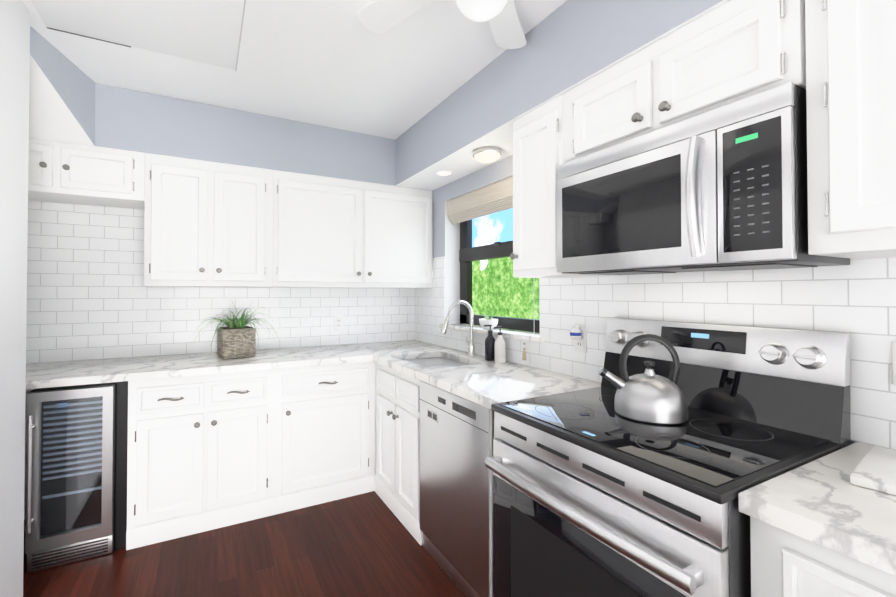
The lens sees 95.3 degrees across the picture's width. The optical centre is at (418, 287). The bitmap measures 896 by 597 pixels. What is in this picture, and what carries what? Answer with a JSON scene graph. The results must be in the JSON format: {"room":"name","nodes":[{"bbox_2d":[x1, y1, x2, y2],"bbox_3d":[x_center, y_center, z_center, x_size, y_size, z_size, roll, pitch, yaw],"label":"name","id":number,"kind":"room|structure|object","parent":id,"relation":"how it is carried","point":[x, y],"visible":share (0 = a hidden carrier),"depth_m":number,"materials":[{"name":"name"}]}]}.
{"room":"kitchen","nodes":[
{"label":"kitchen","id":0,"kind":"room"},
{"bbox_2d":[0,0,29,596],"bbox_3d":[-0.946,-0.025,-0.557,0.850,2.700,4.680,0,-1,-27],"label":"wall","id":1,"kind":"structure","parent":0,"point":[14,71],"depth_m":1.60,"materials":[{"name":"white paint"}]},
{"bbox_2d":[24,389,32,519],"bbox_3d":[-1.387,0.021,3.000,3.350,2.700,0.200,0,-1,-27],"label":"wall","id":2,"kind":"structure","parent":0,"point":[28,391],"depth_m":2.40,"materials":[{"name":"white paint"}]},
{"bbox_2d":[28,138,71,203],"bbox_3d":[-2.196,-0.655,2.280,0.342,0.283,0.333,0,-1,-27],"label":"upper cabinet","id":3,"kind":"object","parent":2,"relation":"attached to","point":[44,155],"depth_m":2.20,"materials":[{"name":"white wood"}]},
{"bbox_2d":[60,142,139,208],"bbox_3d":[-1.867,-0.653,2.451,0.399,0.283,0.333,0,-1,-27],"label":"upper cabinet","id":4,"kind":"object","parent":2,"relation":"attached to","point":[89,175],"depth_m":2.32,"materials":[{"name":"white wood"}]},
{"bbox_2d":[140,152,275,286],"bbox_3d":[-1.374,-0.397,2.704,0.711,0.788,0.333,0,-1,-27],"label":"upper cabinet","id":5,"kind":"object","parent":2,"relation":"attached to","point":[210,224],"depth_m":2.55,"materials":[{"name":"white wood"}]},
{"bbox_2d":[26,200,414,362],"bbox_3d":[-1.342,-0.167,2.910,2.944,1.247,0.006,0,-1,-27],"label":"wall tile","id":6,"kind":"structure","parent":2,"relation":"attached to","point":[90,296],"depth_m":2.64,"materials":[{"name":"white tile"}]},
{"bbox_2d":[334,316,342,329],"bbox_3d":[-0.639,0.286,3.261,0.072,0.116,0.008,0,-1,-27],"label":"electrical outlet","id":7,"kind":"object","parent":6,"relation":"attached to","point":[338,322],"visible":1,"depth_m":3.26,"materials":[{"name":"white plastic"}]},
{"bbox_2d":[272,170,432,287],"bbox_3d":[-0.506,-0.391,3.155,1.245,0.788,0.333,0,-1,-27],"label":"upper cabinet","id":8,"kind":"object","parent":2,"relation":"attached to","point":[331,232],"depth_m":2.98,"materials":[{"name":"white wood"}]},
{"bbox_2d":[29,26,94,145],"bbox_3d":[-1.994,-0.984,1.802,0.755,0.359,0.748,0,-1,-27],"label":"ceiling soffit","id":9,"kind":"structure","parent":0,"point":[61,97],"depth_m":2.08,"materials":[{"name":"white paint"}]},
{"bbox_2d":[29,83,431,190],"bbox_3d":[-1.267,-0.971,2.782,2.950,0.359,0.319,0,-1,-27],"label":"ceiling soffit","id":10,"kind":"structure","parent":0,"point":[135,121],"depth_m":2.64,"materials":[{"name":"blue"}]},
{"bbox_2d":[23,491,465,596],"bbox_3d":[-0.049,1.388,0.410,3.350,0.100,6.000,0,-1,-27],"label":"floor","id":11,"kind":"structure","parent":0,"point":[365,545],"depth_m":2.00,"materials":[{"name":"brown wood"}]},
{"bbox_2d":[25,382,116,572],"bbox_3d":[-1.833,0.932,2.250,0.333,0.858,0.680,0,-1,-27],"label":"wine cooler","id":12,"kind":"object","parent":11,"relation":"on","point":[71,477],"visible":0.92,"depth_m":2.01,"materials":[{"name":"silver metal"}]},
{"bbox_2d":[115,369,278,549],"bbox_3d":[-1.351,0.928,2.536,0.776,0.874,0.622,0,-1,-27],"label":"base cabinet","id":13,"kind":"object","parent":11,"relation":"on","point":[196,454],"depth_m":2.25,"materials":[{"name":"white wood"}]},
{"bbox_2d":[279,361,370,513],"bbox_3d":[-0.743,0.932,2.853,0.596,0.874,0.622,0,-1,-27],"label":"base cabinet","id":14,"kind":"object","parent":11,"relation":"on","point":[325,410],"depth_m":2.58,"materials":[{"name":"white wood"}]},
{"bbox_2d":[371,361,375,491],"bbox_3d":[-0.183,0.936,3.144,0.666,0.874,0.622,0,-1,-27],"label":"base cabinet","id":15,"kind":"object","parent":11,"relation":"on","point":[373,364],"depth_m":2.75,"materials":[{"name":"white wood"}]},
{"bbox_2d":[26,340,447,388],"bbox_3d":[-1.191,0.471,2.619,2.945,0.040,0.633,0,-1,-27],"label":"countertop","id":16,"kind":"structure","parent":15,"relation":"on","point":[94,371],"depth_m":2.41,"materials":[{"name":"stone"}]},
{"bbox_2d":[194,300,278,358],"bbox_3d":[-1.161,0.265,2.615,0.561,0.371,0.461,0,-1,-27],"label":"potted plant","id":17,"kind":"object","parent":16,"relation":"on","point":[237,339],"visible":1,"depth_m":2.59,"materials":[{"name":"green plant"}]},
{"bbox_2d":[370,348,600,408],"bbox_3d":[0.288,0.467,2.276,0.638,0.040,1.339,0,-1,-27],"label":"countertop","id":18,"kind":"structure","parent":15,"relation":"on","point":[482,382],"depth_m":2.02,"materials":[{"name":"stone"}]},
{"bbox_2d":[405,357,467,368],"bbox_3d":[0.107,0.586,2.558,0.420,0.190,0.580,0,-1,-27],"label":"sink","id":19,"kind":"object","parent":18,"relation":"in","point":[435,362],"visible":0.04,"depth_m":2.67,"materials":[{"name":"silver metal"}]},
{"bbox_2d":[441,300,475,356],"bbox_3d":[0.244,0.268,2.652,0.259,0.366,0.107,0,-1,-27],"label":"faucet","id":20,"kind":"object","parent":18,"relation":"on","point":[471,348],"visible":1,"depth_m":2.65,"materials":[{"name":"silver metal"}]},
{"bbox_2d":[484,325,494,360],"bbox_3d":[0.435,0.340,2.507,0.078,0.218,0.066,0,-1,-27],"label":"soap bottle","id":21,"kind":"object","parent":18,"relation":"on","point":[490,347],"visible":0.94,"depth_m":2.48,"materials":[{"name":"black plastic"}]},
{"bbox_2d":[494,326,505,362],"bbox_3d":[0.482,0.342,2.438,0.078,0.213,0.066,0,-1,-27],"label":"soap bottle","id":22,"kind":"object","parent":18,"relation":"on","point":[500,350],"visible":1,"depth_m":2.42,"materials":[{"name":"white plastic"}]},
{"bbox_2d":[374,362,422,544],"bbox_3d":[0.108,0.929,2.584,0.656,0.874,0.678,0,-1,-27],"label":"base cabinet","id":23,"kind":"object","parent":11,"relation":"on","point":[397,483],"visible":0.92,"depth_m":2.38,"materials":[{"name":"white wood"}]},
{"bbox_2d":[419,380,493,596],"bbox_3d":[0.406,0.922,2.016,0.605,0.873,0.594,0,-1,-27],"label":"dishwasher","id":24,"kind":"object","parent":11,"relation":"on","point":[456,481],"visible":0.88,"depth_m":1.81,"materials":[{"name":"metal"}]},
{"bbox_2d":[485,318,850,596],"bbox_3d":[0.711,0.740,1.304,0.736,1.218,0.762,0,-1,-27],"label":"range","id":25,"kind":"object","parent":11,"relation":"on","point":[595,494],"visible":0.85,"depth_m":1.17,"materials":[{"name":"metal"}]},
{"bbox_2d":[599,334,687,424],"bbox_3d":[0.759,0.290,1.352,0.232,0.269,0.214,0,-1,-27],"label":"kettle","id":26,"kind":"object","parent":25,"relation":"on","point":[648,395],"visible":1,"depth_m":1.30,"materials":[{"name":"silver metal"}]},
{"bbox_2d":[750,516,895,596],"bbox_3d":[1.232,0.901,0.431,0.648,0.874,1.244,0,-1,-27],"label":"base cabinet","id":27,"kind":"object","parent":11,"relation":"on","point":[784,563],"visible":0.49,"depth_m":0.78,"materials":[{"name":"white wood"}]},
{"bbox_2d":[738,442,895,575],"bbox_3d":[1.240,0.443,0.444,0.638,0.040,1.250,0,-1,-27],"label":"countertop","id":28,"kind":"structure","parent":27,"relation":"on","point":[824,501],"depth_m":0.80,"materials":[{"name":"stone"}]},
{"bbox_2d":[850,446,895,495],"bbox_3d":[1.175,0.417,0.811,0.300,0.020,0.400,1,-1,-35],"label":"marble board","id":29,"kind":"object","parent":28,"relation":"on","point":[875,468],"visible":1,"depth_m":0.90,"materials":[{"name":"white stone"}]},
{"bbox_2d":[23,0,566,139],"bbox_3d":[-0.049,-1.232,0.443,2.950,0.100,5.600,0,-1,-27],"label":"ceiling","id":30,"kind":"structure","parent":0,"point":[337,64],"depth_m":2.12,"materials":[{"name":"white paint"}]},
{"bbox_2d":[31,0,245,70],"bbox_3d":[-1.062,-1.166,1.508,0.776,0.004,1.124,0,-1,-27],"label":"ceiling panel","id":31,"kind":"object","parent":30,"relation":"attached to","point":[206,31],"visible":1,"depth_m":1.79,"materials":[{"name":"white paint"}]},
{"bbox_2d":[357,0,526,48],"bbox_3d":[0.187,-1.035,1.329,1.090,0.270,1.115,0,-1,-27],"label":"ceiling fan","id":32,"kind":"object","parent":30,"relation":"hanging from","point":[384,16],"visible":1,"depth_m":1.65,"materials":[{"name":"white plastic"}]},
{"bbox_2d":[395,0,729,190],"bbox_3d":[1.185,-0.996,0.901,0.334,0.359,5.279,0,-1,-27],"label":"ceiling soffit","id":33,"kind":"object","parent":30,"relation":"attached to","point":[569,45],"depth_m":1.85,"materials":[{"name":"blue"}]},
{"bbox_2d":[435,171,452,175],"bbox_3d":[0.177,-0.789,2.832,0.124,0.004,0.124,0,-1,-27],"label":"recessed light","id":34,"kind":"object","parent":33,"relation":"in","point":[443,173],"visible":1,"depth_m":2.83,"materials":[{"name":"white plastic"}]},
{"bbox_2d":[473,147,501,162],"bbox_3d":[0.403,-0.765,2.397,0.170,0.062,0.170,0,-1,-27],"label":"dome light","id":35,"kind":"object","parent":33,"relation":"attached to","point":[487,154],"visible":1,"depth_m":2.35,"materials":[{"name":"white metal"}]},
{"bbox_2d":[433,155,855,444],"bbox_3d":[1.348,-0.003,1.154,0.200,2.700,5.600,0,-1,-27],"label":"wall","id":36,"kind":"structure","parent":0,"point":[446,238],"depth_m":3.16,"materials":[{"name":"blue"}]},
{"bbox_2d":[448,177,512,224],"bbox_3d":[0.478,-0.582,2.721,0.056,0.180,1.000,0,-1,-27],"label":"window shade","id":37,"kind":"object","parent":36,"relation":"attached to","point":[491,199],"visible":0.69,"depth_m":2.77,"materials":[{"name":"beige fabric"}]},
{"bbox_2d":[522,326,534,359],"bbox_3d":[0.621,-0.048,2.310,0.088,0.919,0.023,0,-1,-27],"label":"blind cord","id":38,"kind":"object","parent":37,"relation":"hanging from","point":[524,353],"visible":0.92,"depth_m":2.29,"materials":[{"name":"white plastic"}]},
{"bbox_2d":[459,219,539,332],"bbox_3d":[0.569,-0.197,2.764,0.070,0.950,1.010,0,-1,-27],"label":"window","id":39,"kind":"structure","parent":36,"relation":"in","point":[468,253],"depth_m":3.03,"materials":[{"name":"black metal"}]},
{"bbox_2d":[510,97,612,277],"bbox_3d":[0.656,-0.425,1.898,0.333,0.754,0.311,0,-1,-27],"label":"upper cabinet","id":40,"kind":"object","parent":36,"relation":"attached to","point":[535,134],"depth_m":1.81,"materials":[{"name":"white wood"}]},
{"bbox_2d":[558,48,645,165],"bbox_3d":[0.821,-0.653,1.584,0.333,0.306,0.401,0,-1,-27],"label":"upper cabinet","id":41,"kind":"object","parent":36,"relation":"attached to","point":[608,109],"depth_m":1.50,"materials":[{"name":"white wood"}]},
{"bbox_2d":[415,256,895,449],"bbox_3d":[0.934,0.093,1.726,0.006,0.697,4.200,0,-1,-27],"label":"wall tile","id":42,"kind":"structure","parent":36,"relation":"attached to","point":[856,299],"depth_m":1.42,"materials":[{"name":"white tile"}]},
{"bbox_2d":[570,325,586,352],"bbox_3d":[0.764,0.249,1.978,0.060,0.133,0.072,0,-1,-27],"label":"outlet","id":43,"kind":"object","parent":42,"relation":"attached to","point":[577,335],"visible":1,"depth_m":1.97,"materials":[{"name":"white plastic"}]},
{"bbox_2d":[892,341,895,385],"bbox_3d":[1.276,0.202,1.052,0.008,0.116,0.072,0,-1,-27],"label":"electrical outlet","id":44,"kind":"object","parent":42,"relation":"attached to","point":[894,362],"visible":1,"depth_m":1.08,"materials":[{"name":"white plastic"}]},
{"bbox_2d":[646,0,801,133],"bbox_3d":[0.997,-0.658,1.245,0.333,0.306,0.363,0,-1,-27],"label":"upper cabinet","id":45,"kind":"object","parent":36,"relation":"attached to","point":[738,50],"depth_m":1.16,"materials":[{"name":"white wood"}]},
{"bbox_2d":[557,82,849,274],"bbox_3d":[0.864,-0.278,1.397,0.424,0.445,0.756,0,-1,-27],"label":"microwave","id":46,"kind":"object","parent":45,"relation":"attached to","point":[723,188],"visible":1,"depth_m":1.16,"materials":[{"name":"metal"}]},
{"bbox_2d":[796,0,895,258],"bbox_3d":[1.191,-0.448,0.869,0.333,0.734,0.459,0,-1,-27],"label":"upper cabinet","id":47,"kind":"object","parent":36,"relation":"attached to","point":[836,59],"depth_m":0.92,"materials":[{"name":"white wood"}]},
{"bbox_3d":[0.525,0.838,2.727,0.200,1.060,1.010,0,-1,-27],"label":"wall","id":48,"kind":"structure","parent":0,"visible":0},
{"bbox_2d":[439,323,543,342],"bbox_3d":[0.480,0.293,2.711,0.169,0.030,1.070,0,-1,-27],"label":"window sill","id":49,"kind":"structure","parent":48,"relation":"on","point":[518,335],"depth_m":2.53,"materials":[{"name":"stone"}]},
{"bbox_2d":[479,313,497,328],"bbox_3d":[0.462,0.226,2.697,0.126,0.101,0.126,0,-1,-27],"label":"potted plant","id":50,"kind":"object","parent":49,"relation":"on","point":[486,320],"visible":0.9,"depth_m":2.66,"materials":[{"name":"white ceramic"}]},
{"label":"outside","id":51,"kind":"structure","parent":0,"visible":0},
{"bbox_2d":[469,208,539,332],"bbox_3d":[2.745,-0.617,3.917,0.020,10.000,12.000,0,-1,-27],"label":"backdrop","id":52,"kind":"structure","parent":51,"point":[498,289],"depth_m":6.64,"materials":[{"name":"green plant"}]}
]}

